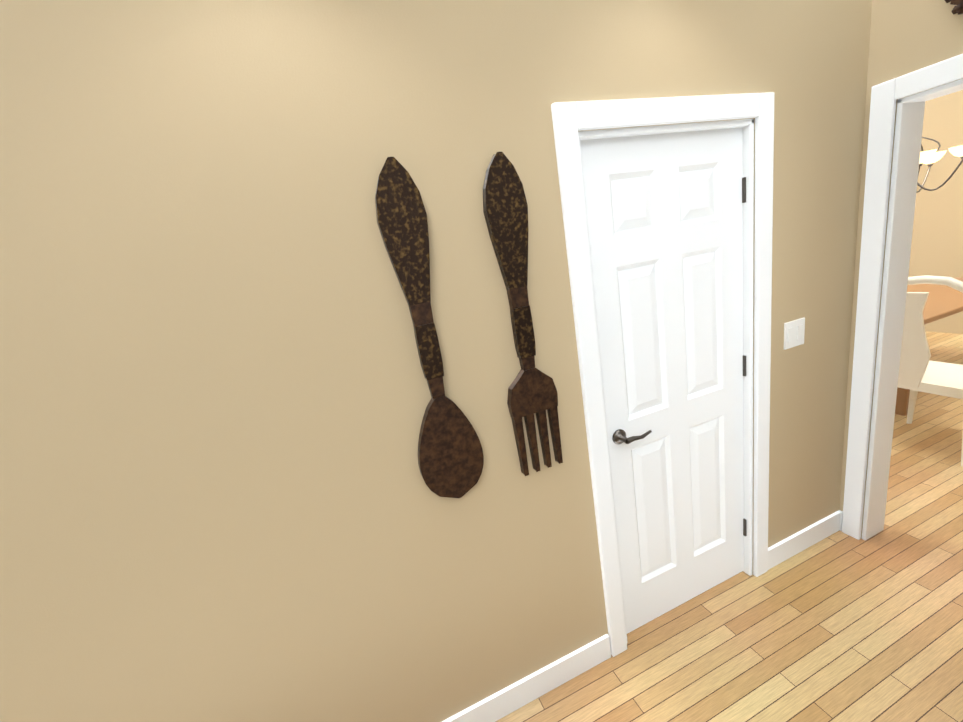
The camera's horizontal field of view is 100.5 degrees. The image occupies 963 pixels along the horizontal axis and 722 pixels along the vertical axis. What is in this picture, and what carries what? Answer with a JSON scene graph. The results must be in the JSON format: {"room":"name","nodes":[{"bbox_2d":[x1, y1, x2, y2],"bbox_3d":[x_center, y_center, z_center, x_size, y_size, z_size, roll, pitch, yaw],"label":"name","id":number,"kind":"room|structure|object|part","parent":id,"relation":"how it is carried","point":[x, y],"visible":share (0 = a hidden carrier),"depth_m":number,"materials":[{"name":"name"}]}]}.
{"room":"kitchen","nodes":[
{"label":"kitchen","id":0,"kind":"room"},
{"bbox_2d":[0,0,871,721],"bbox_3d":[-1.424,0.367,0.861,6.950,2.700,0.150,-14,15,-18],"label":"wall","id":1,"kind":"structure","parent":0,"point":[220,500],"depth_m":1.08,"materials":[{"name":"beige paint"}]},
{"bbox_2d":[375,157,483,497],"bbox_3d":[-0.154,-0.047,1.158,0.201,1.000,0.030,-14,15,-18],"label":"decor","id":2,"kind":"object","parent":1,"relation":"attached to","point":[450,458],"visible":0.92,"depth_m":1.14,"materials":[{"name":"metal"}]},
{"bbox_2d":[483,152,562,475],"bbox_3d":[0.128,-0.110,1.254,0.172,1.000,0.026,-14,15,-18],"label":"decor","id":3,"kind":"object","parent":1,"relation":"attached to","point":[532,389],"visible":0.98,"depth_m":1.23,"materials":[{"name":"metal"}]},
{"bbox_2d":[442,510,842,721],"bbox_3d":[-1.183,1.619,1.101,6.650,0.110,0.020,-14,15,-18],"label":"baseboard","id":4,"kind":"structure","parent":1,"relation":"attached to","point":[502,703],"depth_m":1.59,"materials":[{"name":"white wood"}]},
{"bbox_2d":[551,92,773,656],"bbox_3d":[0.769,0.121,1.628,0.910,2.075,0.170,-14,15,-18],"label":"door frame","id":5,"kind":"structure","parent":1,"relation":"attached to","point":[570,120],"depth_m":1.45,"materials":[{"name":"white wood"}]},
{"bbox_2d":[580,127,746,633],"bbox_3d":[0.800,0.167,1.596,0.736,1.970,0.096,-14,15,-18],"label":"door","id":6,"kind":"structure","parent":1,"relation":"in","point":[665,218],"depth_m":1.55,"materials":[{"name":"white wood"}]},
{"bbox_3d":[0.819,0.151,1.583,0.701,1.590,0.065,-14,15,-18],"label":"door handle","id":7,"kind":"part","parent":6,"relation":"part of","materials":[{"name":"brown metal"}]},
{"bbox_2d":[784,318,804,349],"bbox_3d":[1.348,-0.118,1.723,0.120,0.115,0.010,-14,15,-18],"label":"light switch","id":8,"kind":"object","parent":1,"relation":"attached to","point":[794,331],"visible":1,"depth_m":1.70,"materials":[{"name":"white plastic"}]},
{"bbox_2d":[496,331,962,721],"bbox_3d":[0.841,1.308,1.289,10.950,0.050,6.485,-14,15,-18],"label":"floor","id":9,"kind":"structure","parent":0,"point":[839,626],"depth_m":1.64,"materials":[{"name":"brown wood"}]},
{"bbox_2d":[895,278,962,415],"bbox_3d":[3.762,-0.225,3.659,1.800,0.760,1.100,-14,15,-18],"label":"dining table","id":10,"kind":"object","parent":9,"relation":"on","point":[943,301],"visible":0.1,"depth_m":3.07,"materials":[{"name":"brown wood"}]},
{"bbox_2d":[898,275,962,466],"bbox_3d":[2.841,0.017,2.512,0.669,1.165,0.480,-14,15,-18],"label":"dining chair","id":11,"kind":"object","parent":9,"relation":"on","point":[919,371],"visible":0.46,"depth_m":2.39,"materials":[{"name":"beige wood"}]},
{"bbox_2d":[839,0,962,538],"bbox_3d":[2.388,-0.091,0.103,0.150,2.700,3.725,-14,15,-18],"label":"wall","id":12,"kind":"structure","parent":0,"point":[908,36],"depth_m":1.51,"materials":[{"name":"beige paint"}]},
{"bbox_2d":[842,54,962,539],"bbox_3d":[1.951,-0.035,1.450,0.170,2.075,0.910,-14,15,-18],"label":"door frame","id":13,"kind":"structure","parent":12,"relation":"attached to","point":[907,140],"depth_m":1.73,"materials":[{"name":"white wood"}]},
{"bbox_2d":[944,0,962,14],"bbox_3d":[1.642,-1.250,1.198,0.016,0.361,0.368,-14,15,-18],"label":"sign","id":14,"kind":"object","parent":12,"relation":"attached to","point":[958,8],"visible":1,"depth_m":1.35,"materials":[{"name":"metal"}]},
{"bbox_2d":[908,90,962,333],"bbox_3d":[5.428,-1.458,3.396,0.100,2.700,5.000,-14,15,-18],"label":"wall","id":15,"kind":"structure","parent":0,"point":[937,243],"depth_m":4.34,"materials":[{"name":"beige paint"}]},
{"bbox_3d":[3.305,-2.312,2.433,4.000,0.100,4.800,-14,15,-18],"label":"ceiling","id":16,"kind":"structure","parent":0,"visible":0},
{"bbox_2d":[916,137,962,192],"bbox_3d":[3.503,-1.894,3.238,0.693,1.160,0.722,-14,15,-18],"label":"dining chandelier","id":17,"kind":"object","parent":16,"relation":"hanging from","point":[929,158],"visible":0.25,"depth_m":3.14,"materials":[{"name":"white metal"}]}
]}

